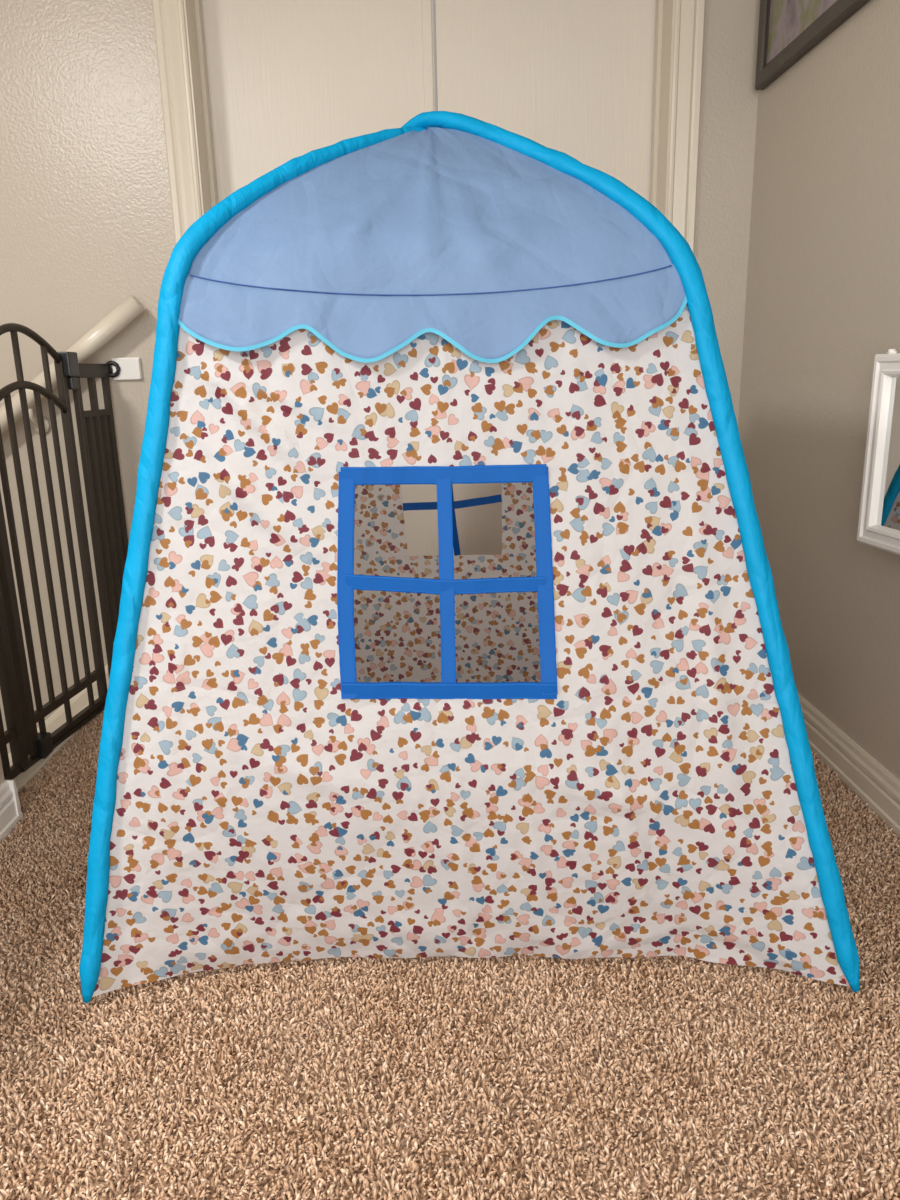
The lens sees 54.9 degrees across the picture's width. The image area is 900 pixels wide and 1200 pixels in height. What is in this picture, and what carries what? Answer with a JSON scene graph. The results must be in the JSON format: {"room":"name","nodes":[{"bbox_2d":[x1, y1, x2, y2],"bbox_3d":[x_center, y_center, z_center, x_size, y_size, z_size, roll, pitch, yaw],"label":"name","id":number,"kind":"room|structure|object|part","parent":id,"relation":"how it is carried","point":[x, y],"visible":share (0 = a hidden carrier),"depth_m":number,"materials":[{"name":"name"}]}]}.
{"room":"hallway landing","nodes":[
{"label":"hallway landing","id":0,"kind":"room"},
{"bbox_2d":[0,755,4,784],"bbox_3d":[-1.065,0.252,1.246,0.168,0.853,1.240,-2,15,-1],"label":"wall","id":1,"kind":"structure","parent":0,"point":[2,779],"depth_m":1.92,"materials":[{"name":"paint"}]},
{"bbox_2d":[0,780,22,843],"bbox_3d":[-1.033,0.610,1.350,0.156,0.106,1.258,-2,15,-1],"label":"baseboard","id":2,"kind":"structure","parent":1,"relation":"attached to","point":[11,813],"depth_m":1.92,"materials":[{"name":"white paint"}]},
{"bbox_2d":[0,0,759,753],"bbox_3d":[-1.018,0.111,2.938,3.879,4.640,0.160,-2,15,-1],"label":"wall","id":3,"kind":"structure","parent":0,"point":[86,217],"depth_m":2.54,"materials":[{"name":"paint"}]},
{"bbox_2d":[8,664,108,766],"bbox_3d":[-1.978,1.088,3.077,1.730,1.764,0.014,-2,15,-1],"label":"trim","id":4,"kind":"structure","parent":3,"relation":"attached to","point":[57,719],"depth_m":2.90,"materials":[{"name":"paint"}]},
{"bbox_2d":[13,683,108,793],"bbox_3d":[-1.075,0.378,2.423,0.048,0.013,0.932,-2,15,-1],"label":"trim","id":5,"kind":"structure","parent":3,"relation":"attached to","point":[21,780],"depth_m":2.21,"materials":[{"name":"paint"}]},
{"bbox_2d":[0,295,144,433],"bbox_3d":[-1.780,-0.217,2.697,1.798,1.350,0.096,-2,15,-1],"label":"handrail","id":6,"kind":"object","parent":3,"relation":"attached to","point":[130,308],"visible":0.62,"depth_m":2.54,"materials":[{"name":"paint"}]},
{"bbox_2d":[111,357,142,379],"bbox_3d":[-0.981,-0.702,2.633,0.085,0.065,0.020,-2,15,-1],"label":"mounting block","id":7,"kind":"object","parent":3,"relation":"attached to","point":[130,368],"visible":1,"depth_m":2.63,"materials":[{"name":"white paint"}]},
{"bbox_2d":[152,0,201,244],"bbox_3d":[-0.759,-0.788,2.616,0.082,2.130,0.020,-2,15,-1],"label":"trim","id":8,"kind":"structure","parent":3,"relation":"attached to","point":[169,19],"depth_m":2.46,"materials":[{"name":"paint"}]},
{"bbox_2d":[201,0,438,555],"bbox_3d":[-0.376,-0.813,2.799,0.696,2.044,0.044,-2,15,-1],"label":"door","id":9,"kind":"structure","parent":3,"relation":"in","point":[288,80],"depth_m":2.59,"materials":[{"name":"paint"}]},
{"bbox_2d":[183,0,674,217],"bbox_3d":[-0.035,-0.796,2.720,1.383,2.061,0.154,-2,15,-1],"label":"trim","id":10,"kind":"structure","parent":3,"relation":"attached to","point":[665,9],"depth_m":2.54,"materials":[{"name":"paint"}]},
{"bbox_2d":[435,0,655,554],"bbox_3d":[0.313,-0.834,2.818,0.671,2.044,0.035,-2,15,-1],"label":"door","id":11,"kind":"structure","parent":3,"relation":"in","point":[575,78],"depth_m":2.61,"materials":[{"name":"paint"}]},
{"bbox_2d":[667,0,705,253],"bbox_3d":[0.691,-0.829,2.646,0.082,2.130,0.020,-2,15,-1],"label":"trim","id":12,"kind":"structure","parent":3,"relation":"attached to","point":[689,23],"depth_m":2.49,"materials":[{"name":"paint"}]},
{"bbox_2d":[0,716,899,1199],"bbox_3d":[0.023,0.836,0.975,2.159,0.187,4.660,-2,15,-1],"label":"floor","id":13,"kind":"structure","parent":0,"point":[643,1111],"depth_m":1.20,"materials":[{"name":"beige carpet"}]},
{"bbox_2d":[0,710,899,1199],"bbox_3d":[-0.044,0.542,1.709,1.986,0.014,2.456,-2,15,-1],"label":"carpet","id":14,"kind":"object","parent":13,"relation":"on","point":[77,794],"visible":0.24,"depth_m":1.24,"materials":[{"name":"beige carpet"}]},
{"bbox_2d":[0,323,127,779],"bbox_3d":[-1.072,-0.159,2.289,0.061,1.093,0.945,1,15,7],"label":"safety gate","id":15,"kind":"object","parent":14,"relation":"on","point":[95,426],"visible":0.94,"depth_m":2.37,"materials":[{"name":"brown metal"}]},
{"bbox_3d":[-1.098,0.357,2.059,0.018,0.023,0.233,0,15,5],"label":"extension rail","id":16,"kind":"part","parent":15,"relation":"part of","materials":[{"name":"brown metal"}]},
{"bbox_3d":[-1.096,0.449,2.083,0.018,0.022,0.233,0,15,5],"label":"extension rail","id":17,"kind":"part","parent":15,"relation":"part of","materials":[{"name":"brown metal"}]},
{"bbox_3d":[-1.096,-0.053,2.070,0.027,1.000,0.030,-2,15,-1],"label":"frame post","id":18,"kind":"part","parent":15,"relation":"part of","materials":[{"name":"brown metal"}]},
{"bbox_3d":[-1.061,0.360,2.443,0.028,0.011,0.547,0,15,5],"label":"rail","id":19,"kind":"part","parent":15,"relation":"part of","materials":[{"name":"brown metal"}]},
{"bbox_3d":[-1.048,-0.184,2.565,0.018,1.000,0.020,-2,15,-1],"label":"frame post","id":20,"kind":"part","parent":15,"relation":"part of","materials":[{"name":"brown metal"}]},
{"bbox_3d":[-1.050,-0.669,2.531,0.024,0.040,0.184,0,15,5],"label":"extension rail","id":21,"kind":"part","parent":15,"relation":"part of","materials":[{"name":"brown metal"}]},
{"bbox_3d":[-1.048,-0.552,2.562,0.018,0.018,0.183,0,15,5],"label":"extension rail","id":22,"kind":"part","parent":15,"relation":"part of","materials":[{"name":"brown metal"}]},
{"bbox_2d":[79,111,859,1002],"bbox_3d":[0.017,-0.210,1.763,1.223,1.408,1.217,-1,15,1],"label":"tent","id":23,"kind":"object","parent":14,"relation":"on","point":[587,737],"visible":1,"depth_m":1.33,"materials":[{"name":"fabric"}]},
{"bbox_3d":[-0.156,-0.021,1.319,0.034,0.340,0.067,-1,15,1],"label":"window post","id":24,"kind":"part","parent":23,"relation":"part of","materials":[{"name":"blue fabric"}]},
{"bbox_3d":[-0.028,-0.661,1.440,0.751,0.321,0.407,-1,15,1],"label":"roof panel","id":25,"kind":"part","parent":23,"relation":"part of","materials":[{"name":"blue fabric"}]},
{"bbox_3d":[-0.009,-0.190,1.312,0.310,0.030,0.013,-2,15,-1],"label":"window rail","id":26,"kind":"part","parent":23,"relation":"part of","materials":[{"name":"blue fabric"}]},
{"bbox_3d":[0.025,-0.186,2.267,1.197,1.098,0.233,-1,15,1],"label":"wall panel","id":27,"kind":"part","parent":23,"relation":"part of","materials":[{"name":"fabric"}]},
{"bbox_3d":[-0.001,0.140,1.332,0.329,0.034,0.009,-1,15,1],"label":"window rail","id":28,"kind":"part","parent":23,"relation":"part of","materials":[{"name":"blue fabric"}]},
{"bbox_3d":[0.145,-0.029,1.321,0.026,0.340,0.078,-3,15,-7],"label":"window post","id":29,"kind":"part","parent":23,"relation":"part of","materials":[{"name":"blue fabric"}]},
{"bbox_2d":[738,0,899,779],"bbox_3d":[1.015,-0.448,0.593,0.120,2.460,4.520,-2,15,-1],"label":"wall","id":30,"kind":"structure","parent":0,"point":[823,287],"depth_m":2.11,"materials":[{"name":"paint"}]},
{"bbox_2d":[755,0,869,89],"bbox_3d":[0.880,-1.621,2.041,0.026,0.550,0.720,-2,15,-1],"label":"picture frame","id":31,"kind":"object","parent":30,"relation":"attached to","point":[788,30],"visible":1,"depth_m":2.23,"materials":[{"name":"dark wood"},{"name":"printed paper"},{"name":"glass"}]},
{"bbox_2d":[767,0,836,63],"bbox_3d":[0.885,-1.621,2.041,0.010,0.474,0.644,-2,15,-1],"label":"picture","id":32,"kind":"object","parent":31,"relation":"attached to","point":[789,22],"depth_m":2.24},
{"bbox_2d":[798,693,899,838],"bbox_3d":[0.974,0.706,0.811,0.018,0.106,4.360,-2,15,-1],"label":"baseboard","id":33,"kind":"structure","parent":30,"relation":"attached to","point":[876,786],"depth_m":2.01,"materials":[{"name":"paint"}]},
{"bbox_2d":[857,349,899,554],"bbox_3d":[0.911,-0.276,1.660,0.028,0.401,0.355,-3,15,-7],"label":"wall mirror","id":34,"kind":"object","parent":30,"relation":"attached to","point":[879,514],"visible":1,"depth_m":1.78,"materials":[{"name":"white paint"}]},
{"bbox_3d":[0.915,-0.272,1.662,0.004,0.306,0.268,-3,15,-7],"label":"glass","id":35,"kind":"part","parent":34,"relation":"part of","materials":[{"name":"mirror"}]}
]}

